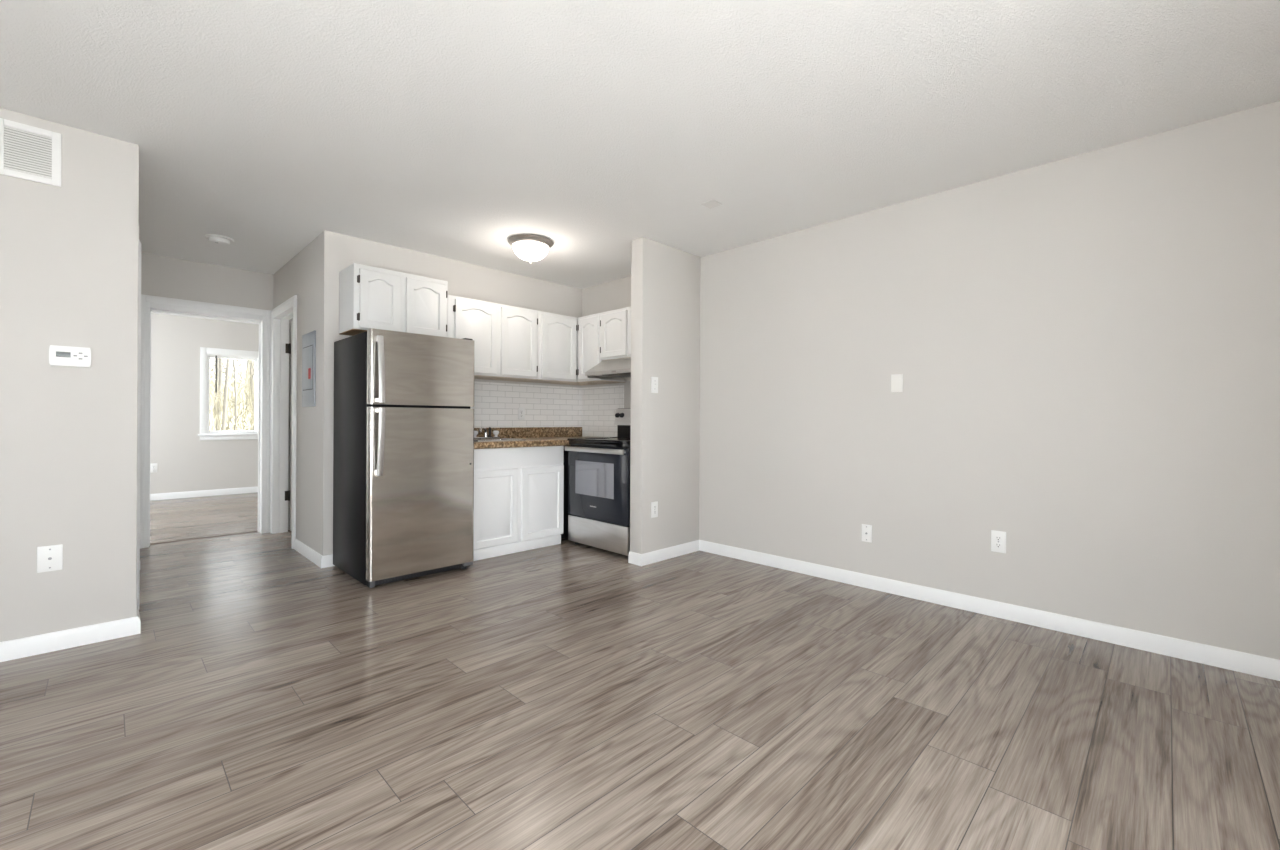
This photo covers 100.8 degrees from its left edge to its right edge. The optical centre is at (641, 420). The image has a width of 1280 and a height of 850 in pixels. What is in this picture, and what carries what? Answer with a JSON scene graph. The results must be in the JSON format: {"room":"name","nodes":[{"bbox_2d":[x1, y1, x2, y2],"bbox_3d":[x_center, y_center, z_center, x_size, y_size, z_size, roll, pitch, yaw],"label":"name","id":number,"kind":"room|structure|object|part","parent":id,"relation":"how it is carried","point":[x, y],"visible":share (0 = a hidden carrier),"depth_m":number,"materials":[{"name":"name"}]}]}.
{"room":"empty living room","nodes":[
{"label":"empty living room","id":0,"kind":"room"},
{"bbox_2d":[0,108,138,641],"bbox_3d":[-3.102,-0.158,2.132,0.112,2.440,1.554,0,0,45],"label":"wall","id":1,"kind":"structure","parent":0,"point":[69,253],"depth_m":2.48,"materials":[{"name":"paint"}]},
{"bbox_2d":[0,118,61,186],"bbox_3d":[-2.761,-1.204,2.384,0.010,0.245,0.202,0,0,45],"label":"air vent","id":2,"kind":"object","parent":1,"relation":"in","point":[27,152],"visible":1,"depth_m":2.39,"materials":[{"name":"white plastic"}]},
{"bbox_2d":[37,544,62,572],"bbox_3d":[-2.718,0.636,2.433,0.015,0.118,0.079,0,0,45],"label":"cable plate","id":3,"kind":"object","parent":1,"relation":"attached to","point":[49,558],"visible":1,"depth_m":2.43,"materials":[{"name":"white plastic"}]},
{"bbox_2d":[49,345,90,366],"bbox_3d":[-2.666,-0.297,2.473,0.026,0.092,0.134,0,0,45],"label":"thermostat","id":4,"kind":"object","parent":1,"relation":"attached to","point":[58,355],"visible":1,"depth_m":2.46,"materials":[{"name":"white plastic"}]},
{"bbox_2d":[0,616,140,661],"bbox_3d":[-3.058,1.020,2.093,0.014,0.085,1.568,0,0,45],"label":"baseboard","id":5,"kind":"structure","parent":1,"relation":"attached to","point":[69,638],"depth_m":2.47,"materials":[{"name":"white paint"}]},
{"bbox_2d":[150,492,257,542],"bbox_3d":[-4.863,1.113,6.250,3.340,0.120,5.165,0,0,45],"label":"floor","id":6,"kind":"structure","parent":0,"point":[193,517],"depth_m":5.79,"materials":[{"name":"grey wood"}]},
{"bbox_2d":[150,313,258,493],"bbox_3d":[-6.363,-0.175,7.003,0.140,2.440,3.870,0,0,45],"label":"wall","id":7,"kind":"structure","parent":0,"point":[185,462],"depth_m":7.15,"materials":[{"name":"paint"}]},
{"bbox_2d":[150,463,156,472],"bbox_3d":[-6.361,0.624,6.904,0.009,0.120,0.075,0,0,45],"label":"outlet","id":8,"kind":"object","parent":7,"relation":"attached to","point":[153,466],"visible":0.92,"depth_m":6.90,"materials":[{"name":"white plastic"}]},
{"bbox_2d":[150,486,257,500],"bbox_3d":[-6.315,1.003,6.948,0.014,0.085,3.630,0,0,45],"label":"baseboard","id":9,"kind":"structure","parent":7,"relation":"attached to","point":[187,494],"depth_m":7.25,"materials":[{"name":"white paint"}]},
{"bbox_2d":[198,347,258,439],"bbox_3d":[-5.807,-0.359,7.526,0.190,1.275,0.769,0,0,45],"label":"window","id":10,"kind":"structure","parent":7,"relation":"in","point":[206,354],"depth_m":7.37,"materials":[{"name":"white paint"}]},
{"bbox_2d":[215,356,216,392],"bbox_3d":[-5.931,-0.643,7.386,0.017,0.522,0.017,0,0,-23],"label":"blind wand","id":11,"kind":"object","parent":10,"relation":"hanging from","point":[215,356],"visible":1,"depth_m":7.38,"materials":[{"name":"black plastic"}]},
{"bbox_3d":[-5.771,0.204,7.487,0.080,0.022,0.769,0,0,45],"label":"sill","id":12,"kind":"part","parent":10,"relation":"part of","materials":[{"name":"white paint"}]},
{"bbox_3d":[-5.829,-0.362,7.547,0.030,1.074,0.569,0,0,45],"label":"sash","id":13,"kind":"part","parent":10,"relation":"part of","materials":[{"name":"glass"}]},
{"bbox_2d":[141,253,292,529],"bbox_3d":[-3.552,-0.160,5.039,0.120,2.440,4.805,0,0,45],"label":"wall","id":14,"kind":"structure","parent":0,"point":[161,276],"depth_m":4.68,"materials":[{"name":"paint"}]},
{"bbox_2d":[140,294,270,548],"bbox_3d":[-3.860,0.012,4.723,0.160,2.093,0.917,0,0,45],"label":"trim","id":15,"kind":"structure","parent":14,"relation":"attached to","point":[149,303],"depth_m":4.67,"materials":[{"name":"white paint"}]},
{"bbox_2d":[273,235,319,552],"bbox_3d":[-2.895,-0.156,4.500,1.571,2.440,0.110,0,0,45],"label":"wall","id":16,"kind":"structure","parent":0,"point":[300,276],"depth_m":4.17,"materials":[{"name":"paint"}]},
{"bbox_2d":[270,295,296,548],"bbox_3d":[-3.135,0.014,4.720,0.888,2.097,0.134,0,0,45],"label":"trim","id":17,"kind":"structure","parent":16,"relation":"attached to","point":[281,315],"depth_m":4.96,"materials":[{"name":"white paint"}]},
{"bbox_2d":[285,321,292,530],"bbox_3d":[-3.064,0.059,5.251,0.098,1.992,0.775,0,0,45],"label":"door","id":18,"kind":"structure","parent":16,"relation":"in","point":[288,494],"depth_m":5.02,"materials":[{"name":"white paint"}]},
{"bbox_2d":[294,539,321,567],"bbox_3d":[-2.578,1.023,4.091,0.784,0.085,0.014,0,0,45],"label":"baseboard","id":19,"kind":"structure","parent":16,"relation":"attached to","point":[312,555],"depth_m":4.07,"materials":[{"name":"white paint"}]},
{"bbox_2d":[302,330,315,406],"bbox_3d":[-2.579,-0.389,4.092,0.356,0.570,0.026,0,0,45],"label":"electrical panel","id":20,"kind":"object","parent":16,"relation":"attached to","point":[309,339],"visible":1,"depth_m":4.06,"materials":[{"name":"grey metal"}]},
{"bbox_3d":[-2.579,-0.401,4.092,0.270,0.325,0.006,0,0,45],"label":"panel door","id":21,"kind":"part","parent":20,"relation":"part of","materials":[{"name":"grey metal"}]},
{"bbox_2d":[319,230,581,555],"bbox_3d":[-1.500,-0.149,4.712,0.110,2.440,2.377,0,0,45],"label":"wall","id":22,"kind":"structure","parent":0,"point":[338,251],"depth_m":4.10,"materials":[{"name":"paint"}]},
{"bbox_2d":[321,554,334,567],"bbox_3d":[-2.031,1.026,4.096,0.014,0.085,0.791,0,0,45],"label":"baseboard","id":23,"kind":"structure","parent":22,"relation":"attached to","point":[327,560],"depth_m":3.84,"materials":[{"name":"white paint"}]},
{"bbox_2d":[339,263,447,336],"bbox_3d":[-1.864,-0.859,4.014,0.352,0.459,0.675,0,0,45],"label":"upper cabinet","id":24,"kind":"object","parent":22,"relation":"attached to","point":[369,296],"visible":0.97,"depth_m":3.85,"materials":[{"name":"white paint"}]},
{"bbox_3d":[-1.865,-0.850,3.781,0.019,0.413,0.274,0,0,45],"label":"door","id":25,"kind":"part","parent":24,"relation":"part of","materials":[{"name":"white paint"}]},
{"bbox_3d":[-1.631,-0.848,4.017,0.019,0.413,0.303,0,0,45],"label":"door","id":26,"kind":"part","parent":24,"relation":"part of","materials":[{"name":"white paint"}]},
{"bbox_2d":[447,295,538,381],"bbox_3d":[-1.329,-0.673,4.554,0.352,0.619,0.843,0,0,45],"label":"upper cabinet","id":27,"kind":"object","parent":22,"relation":"attached to","point":[505,337],"visible":0.84,"depth_m":4.46,"materials":[{"name":"white paint"}]},
{"bbox_3d":[-1.341,-0.669,4.309,0.019,0.572,0.367,0,0,45],"label":"door","id":28,"kind":"part","parent":27,"relation":"part of","materials":[{"name":"white paint"}]},
{"bbox_3d":[-1.059,-0.668,4.593,0.019,0.572,0.353,0,0,45],"label":"door","id":29,"kind":"part","parent":27,"relation":"part of","materials":[{"name":"white paint"}]},
{"bbox_2d":[518,407,524,419],"bbox_3d":[-1.131,-0.062,4.991,0.009,0.114,0.070,0,0,45],"label":"outlet","id":30,"kind":"object","parent":22,"relation":"attached to","point":[521,411],"visible":1,"depth_m":4.99,"materials":[{"name":"white plastic"}]},
{"bbox_2d":[470,381,581,427],"bbox_3d":[-1.186,-0.083,4.946,0.006,0.512,1.602,0,0,45],"label":"backsplash","id":31,"kind":"structure","parent":22,"relation":"attached to","point":[496,405],"depth_m":5.04,"materials":[{"name":"white tile"}]},
{"bbox_2d":[519,311,596,385],"bbox_3d":[-0.764,-0.670,5.123,0.352,0.619,0.757,0,0,45],"label":"upper cabinet","id":32,"kind":"object","parent":22,"relation":"attached to","point":[557,336],"visible":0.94,"depth_m":4.88,"materials":[{"name":"white paint"}]},
{"bbox_3d":[-0.760,-0.666,4.895,0.019,0.572,0.384,0,0,45],"label":"door","id":33,"kind":"part","parent":32,"relation":"part of","materials":[{"name":"white paint"}]},
{"bbox_2d":[0,530,1279,849],"bbox_3d":[-1.191,1.133,2.603,6.930,0.120,5.165,0,0,45],"label":"floor","id":34,"kind":"structure","parent":0,"point":[567,695],"depth_m":1.91,"materials":[{"name":"grey laminate"}]},
{"bbox_2d":[150,530,257,543],"bbox_3d":[-3.930,1.086,4.784,0.054,0.064,0.780,0,0,45],"label":"trim","id":35,"kind":"structure","parent":34,"relation":"on","point":[256,530],"depth_m":4.75,"materials":[{"name":"brown"}]},
{"bbox_2d":[333,328,474,587],"bbox_3d":[-1.696,0.240,3.812,0.822,1.660,0.714,0,0,45],"label":"refrigerator","id":36,"kind":"object","parent":34,"relation":"on","point":[403,444],"visible":1,"depth_m":3.54,"materials":[{"name":"silver metal"}]},
{"bbox_3d":[-1.643,0.135,3.332,0.070,0.426,0.037,0,0,45],"label":"handle","id":37,"kind":"part","parent":36,"relation":"part of","materials":[{"name":"silver metal"}]},
{"bbox_3d":[-1.641,-0.321,3.332,0.070,0.423,0.037,0,0,45],"label":"handle","id":38,"kind":"part","parent":36,"relation":"part of","materials":[{"name":"silver metal"}]},
{"bbox_3d":[-1.474,0.467,3.590,0.057,1.098,0.710,0,0,45],"label":"fridge door","id":39,"kind":"part","parent":36,"relation":"part of","materials":[{"name":"silver metal"}]},
{"bbox_3d":[-1.469,-0.337,3.590,0.057,0.476,0.710,0,0,45],"label":"freezer door","id":40,"kind":"part","parent":36,"relation":"part of","materials":[{"name":"silver metal"}]},
{"bbox_2d":[473,446,568,560],"bbox_3d":[-0.977,0.647,4.732,0.598,0.853,1.594,0,0,45],"label":"base cabinet","id":41,"kind":"object","parent":34,"relation":"on","point":[521,493],"visible":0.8,"depth_m":4.32,"materials":[{"name":"white paint"}]},
{"bbox_3d":[-1.150,0.688,4.147,0.019,0.594,0.411,0,0,45],"label":"door","id":42,"kind":"part","parent":41,"relation":"part of","materials":[{"name":"white paint"}]},
{"bbox_3d":[-1.001,0.299,4.304,0.006,0.148,0.910,0,0,45],"label":"apron panel","id":43,"kind":"part","parent":41,"relation":"part of","materials":[{"name":"white paint"}]},
{"bbox_2d":[474,427,585,448],"bbox_3d":[-0.965,0.145,4.722,0.624,0.151,1.593,0,0,45],"label":"countertop","id":44,"kind":"structure","parent":41,"relation":"on","point":[534,436],"depth_m":4.85,"materials":[{"name":"brown stone"}]},
{"bbox_2d":[474,427,499,438],"bbox_3d":[-1.299,0.107,4.508,0.230,0.102,0.292,0,0,45],"label":"faucet","id":45,"kind":"object","parent":44,"relation":"on","point":[495,432],"visible":0.84,"depth_m":4.57,"materials":[{"name":"silver metal"}]},
{"bbox_3d":[-1.337,0.104,4.465,0.036,0.096,0.273,0,0,-5],"label":"spout","id":46,"kind":"part","parent":45,"relation":"part of","materials":[{"name":"silver metal"}]},
{"bbox_3d":[-1.349,0.152,4.584,0.052,0.012,0.250,0,0,45],"label":"deck plate","id":47,"kind":"part","parent":45,"relation":"part of","materials":[{"name":"silver metal"}]},
{"bbox_3d":[-1.277,0.119,4.654,0.051,0.059,0.054,0,0,45],"label":"handle","id":48,"kind":"part","parent":45,"relation":"part of","materials":[{"name":"white plastic"}]},
{"bbox_2d":[474,438,525,441],"bbox_3d":[-1.274,0.242,4.420,0.459,0.168,0.464,0,0,45],"label":"sink","id":49,"kind":"object","parent":44,"relation":"in","point":[482,439],"visible":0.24,"depth_m":4.44,"materials":[{"name":"silver metal"}]},
{"bbox_3d":[-0.829,0.690,4.471,0.019,0.594,0.417,0,0,45],"label":"door","id":50,"kind":"part","parent":41,"relation":"part of","materials":[{"name":"white paint"}]},
{"bbox_2d":[565,408,630,557],"bbox_3d":[-0.158,0.484,4.544,0.762,1.188,0.695,0,0,45],"label":"electric range","id":51,"kind":"object","parent":34,"relation":"on","point":[598,467],"visible":0.62,"depth_m":4.32,"materials":[{"name":"black metal"}]},
{"bbox_3d":[-0.397,0.245,4.302,0.732,0.038,0.014,0,0,45],"label":"handle","id":52,"kind":"part","parent":51,"relation":"part of","materials":[{"name":"silver metal"}]},
{"bbox_2d":[567,437,629,443],"bbox_3d":[-0.163,0.170,4.537,0.762,0.020,0.599,0,0,45],"label":"cooktop","id":53,"kind":"object","parent":51,"relation":"in","point":[588,440],"depth_m":4.40,"materials":[{"name":"black glass"}]},
{"bbox_3d":[-0.359,0.517,4.342,0.752,0.596,0.030,0,0,45],"label":"oven door","id":54,"kind":"part","parent":51,"relation":"part of","materials":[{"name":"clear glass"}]},
{"bbox_3d":[-0.361,0.934,4.342,0.752,0.218,0.030,0,0,45],"label":"drawer","id":55,"kind":"part","parent":51,"relation":"part of","materials":[{"name":"silver metal"}]},
{"bbox_3d":[0.031,-0.028,4.727,0.746,0.154,0.048,0,0,45],"label":"control panel","id":56,"kind":"part","parent":51,"relation":"part of","materials":[{"name":"silver metal"}]},
{"bbox_2d":[0,0,1279,323],"bbox_3d":[-2.377,-1.434,3.794,10.310,0.120,5.165,0,0,45],"label":"ceiling","id":57,"kind":"structure","parent":0,"point":[450,129],"depth_m":2.26,"materials":[{"name":"white paint"}]},
{"bbox_2d":[205,234,233,244],"bbox_3d":[-3.196,-1.356,4.012,0.172,0.044,0.172,0,0,45],"label":"smoke detector","id":58,"kind":"object","parent":57,"relation":"attached to","point":[216,239],"visible":1,"depth_m":3.97,"materials":[{"name":"white plastic"}]},
{"bbox_2d":[508,234,552,263],"bbox_3d":[-0.845,-1.280,4.042,0.340,0.171,0.340,0,0,45],"label":"ceiling light","id":59,"kind":"object","parent":57,"relation":"attached to","point":[528,247],"visible":1,"depth_m":3.94,"materials":[{"name":"white glass"}]},
{"bbox_3d":[-0.845,-1.273,4.042,0.278,0.106,0.278,0,0,45],"label":"lamp shade","id":60,"kind":"part","parent":59,"relation":"part of","materials":[{"name":"white glass"}]},
{"bbox_2d":[701,200,721,208],"bbox_3d":[0.442,-1.357,3.330,0.096,0.004,0.094,0,0,45],"label":"cover plate","id":61,"kind":"object","parent":57,"relation":"attached to","point":[710,204],"visible":1,"depth_m":3.33,"materials":[{"name":"white plastic"}]},
{"bbox_2d":[630,237,700,553],"bbox_3d":[0.203,-0.140,4.213,0.124,2.440,0.686,0,0,45],"label":"wall","id":62,"kind":"structure","parent":0,"point":[665,279],"depth_m":4.10,"materials":[{"name":"paint"}]},
{"bbox_2d":[628,551,640,565],"bbox_3d":[-0.045,1.036,3.960,0.138,0.085,0.014,0,0,45],"label":"baseboard","id":63,"kind":"structure","parent":62,"relation":"attached to","point":[633,558],"depth_m":3.96,"materials":[{"name":"white paint"}]},
{"bbox_2d":[651,377,657,392],"bbox_3d":[0.105,-0.267,4.013,0.018,0.122,0.074,0,0,45],"label":"light switch","id":64,"kind":"object","parent":62,"relation":"attached to","point":[654,380],"visible":1,"depth_m":4.01,"materials":[{"name":"white plastic"}]},
{"bbox_2d":[651,501,657,517],"bbox_3d":[0.101,0.679,4.020,0.009,0.120,0.072,0,0,45],"label":"outlet","id":65,"kind":"object","parent":62,"relation":"attached to","point":[654,505],"visible":1,"depth_m":4.01,"materials":[{"name":"white plastic"}]},
{"bbox_2d":[641,540,699,565],"bbox_3d":[0.241,1.038,4.159,0.014,0.085,0.700,0,0,45],"label":"baseboard","id":66,"kind":"structure","parent":62,"relation":"attached to","point":[682,549],"depth_m":4.13,"materials":[{"name":"white paint"}]},
{"bbox_2d":[582,101,1279,659],"bbox_3d":[0.596,-0.138,4.390,6.921,2.440,0.120,0,0,45],"label":"wall","id":67,"kind":"structure","parent":0,"point":[1085,347],"depth_m":2.81,"materials":[{"name":"paint"}]},
{"bbox_2d":[577,313,625,383],"bbox_3d":[-0.387,-0.668,5.043,0.338,0.619,0.340,0,0,45],"label":"upper cabinet","id":68,"kind":"object","parent":67,"relation":"attached to","point":[589,328],"visible":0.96,"depth_m":4.92,"materials":[{"name":"white paint"}]},
{"bbox_3d":[-0.491,-0.665,4.924,0.278,0.572,0.019,0,0,45],"label":"door","id":69,"kind":"part","parent":68,"relation":"part of","materials":[{"name":"white paint"}]},
{"bbox_2d":[581,385,623,436],"bbox_3d":[-0.396,-0.059,5.286,0.637,0.552,0.006,0,0,45],"label":"backsplash","id":70,"kind":"structure","parent":67,"relation":"attached to","point":[599,405],"depth_m":5.29,"materials":[{"name":"white tile"}]},
{"bbox_2d":[600,306,630,360],"bbox_3d":[0.007,-0.756,4.652,0.771,0.438,0.340,0,0,45],"label":"upper cabinet","id":71,"kind":"object","parent":67,"relation":"attached to","point":[615,325],"visible":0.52,"depth_m":4.65,"materials":[{"name":"white paint"}]},
{"bbox_2d":[585,357,630,380],"bbox_3d":[-0.053,-0.456,4.590,0.757,0.164,0.500,0,0,45],"label":"range hood","id":72,"kind":"object","parent":71,"relation":"attached to","point":[615,369],"visible":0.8,"depth_m":4.59,"materials":[{"name":"silver metal"}]},
{"bbox_3d":[0.026,-0.753,4.411,0.353,0.392,0.019,0,0,45],"label":"door","id":73,"kind":"part","parent":71,"relation":"part of","materials":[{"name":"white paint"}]},
{"bbox_2d":[862,524,871,542],"bbox_3d":[1.459,0.735,3.434,0.066,0.112,0.015,0,0,45],"label":"cable plate","id":74,"kind":"object","parent":67,"relation":"attached to","point":[866,529],"visible":1,"depth_m":3.43,"materials":[{"name":"white plastic"}]},
{"bbox_2d":[891,374,902,392],"bbox_3d":[1.597,-0.230,3.309,0.070,0.113,0.006,0,0,45],"label":"switch plate","id":75,"kind":"object","parent":67,"relation":"attached to","point":[896,379],"visible":1,"depth_m":3.31,"materials":[{"name":"white plastic"}]},
{"bbox_2d":[699,540,1279,680],"bbox_3d":[1.695,1.045,3.198,3.433,0.085,0.014,0,0,45],"label":"baseboard","id":76,"kind":"structure","parent":67,"relation":"attached to","point":[1261,666],"depth_m":2.80,"materials":[{"name":"white paint"}]},
{"bbox_2d":[991,530,1005,552],"bbox_3d":[1.974,0.672,2.927,0.070,0.118,0.009,0,0,45],"label":"outlet","id":77,"kind":"object","parent":67,"relation":"attached to","point":[998,538],"visible":1,"depth_m":2.92,"materials":[{"name":"white plastic"}]},
{"bbox_2d":[995,542,1001,547],"bbox_3d":[1.972,0.692,2.925,0.033,0.027,0.004,0,0,45],"label":"receptacle","id":78,"kind":"object","parent":77,"relation":"attached to","point":[997,544],"depth_m":2.92,"materials":[{"name":"grey plastic"}]},
{"bbox_2d":[995,535,1001,540],"bbox_3d":[1.973,0.653,2.925,0.033,0.027,0.004,0,0,45],"label":"receptacle","id":79,"kind":"object","parent":77,"relation":"attached to","point":[997,537],"depth_m":2.92,"materials":[{"name":"grey plastic"}]},
{"bbox_3d":[-3.420,-0.159,3.488,2.251,2.440,0.170,0,0,45],"label":"wall","id":80,"kind":"structure","parent":0,"visible":0},
{"bbox_2d":[137,240,140,607],"bbox_3d":[-3.163,0.026,3.216,0.874,2.072,0.148,0,0,45],"label":"trim","id":81,"kind":"structure","parent":80,"relation":"attached to","point":[139,256],"depth_m":2.96,"materials":[{"name":"white paint"}]},
{"label":"outside","id":82,"kind":"structure","parent":0,"visible":0},
{"bbox_2d":[209,380,250,430],"bbox_3d":[-20.169,-0.874,25.667,45.000,4.647,36.000,0,0,45],"label":"ground","id":83,"kind":"structure","parent":82,"point":[224,380],"depth_m":22.69,"materials":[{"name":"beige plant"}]},
{"bbox_2d":[210,358,218,426],"bbox_3d":[-16.482,-4.053,20.153,1.896,9.017,2.109,0,0,18],"label":"tree","id":84,"kind":"object","parent":83,"relation":"on","point":[215,397],"visible":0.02,"depth_m":20.41,"materials":[{"name":"grey plant"}]},
{"bbox_2d":[215,358,222,430],"bbox_3d":[-13.645,-4.363,17.084,2.044,10.094,2.357,0,0,45],"label":"tree","id":85,"kind":"object","parent":83,"relation":"on","point":[220,359],"visible":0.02,"depth_m":16.93,"materials":[{"name":"grey plant"}]},
{"bbox_2d":[210,358,244,429],"bbox_3d":[-9.023,-1.768,11.308,2.182,6.518,2.457,0,0,45],"label":"tree","id":86,"kind":"object","parent":83,"relation":"on","point":[225,394],"visible":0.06,"depth_m":11.25,"materials":[{"name":"grey plant"}]},
{"bbox_2d":[209,358,253,430],"bbox_3d":[-17.461,-3.649,24.292,14.632,10.065,29.838,0,0,-43],"label":"underbrush","id":87,"kind":"object","parent":83,"relation":"on","point":[244,404],"visible":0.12,"depth_m":16.29,"materials":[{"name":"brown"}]},
{"bbox_2d":[209,359,253,429],"bbox_3d":[-9.531,-1.501,12.387,1.952,5.839,2.768,0,0,2],"label":"tree","id":88,"kind":"object","parent":83,"relation":"on","point":[233,369],"visible":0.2,"depth_m":12.50,"materials":[{"name":"grey plant"}]},
{"bbox_2d":[245,360,250,412],"bbox_3d":[-17.422,-5.150,23.563,2.024,10.006,2.346,0,0,18],"label":"tree","id":89,"kind":"object","parent":83,"relation":"on","point":[248,361],"visible":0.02,"depth_m":23.52,"materials":[{"name":"grey plant"}]},
{"bbox_2d":[249,360,253,427],"bbox_3d":[-14.143,-4.185,19.420,2.431,9.450,2.122,0,0,4],"label":"tree","id":90,"kind":"object","parent":83,"relation":"on","point":[252,377],"visible":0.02,"depth_m":19.20,"materials":[{"name":"grey plant"}]}
]}

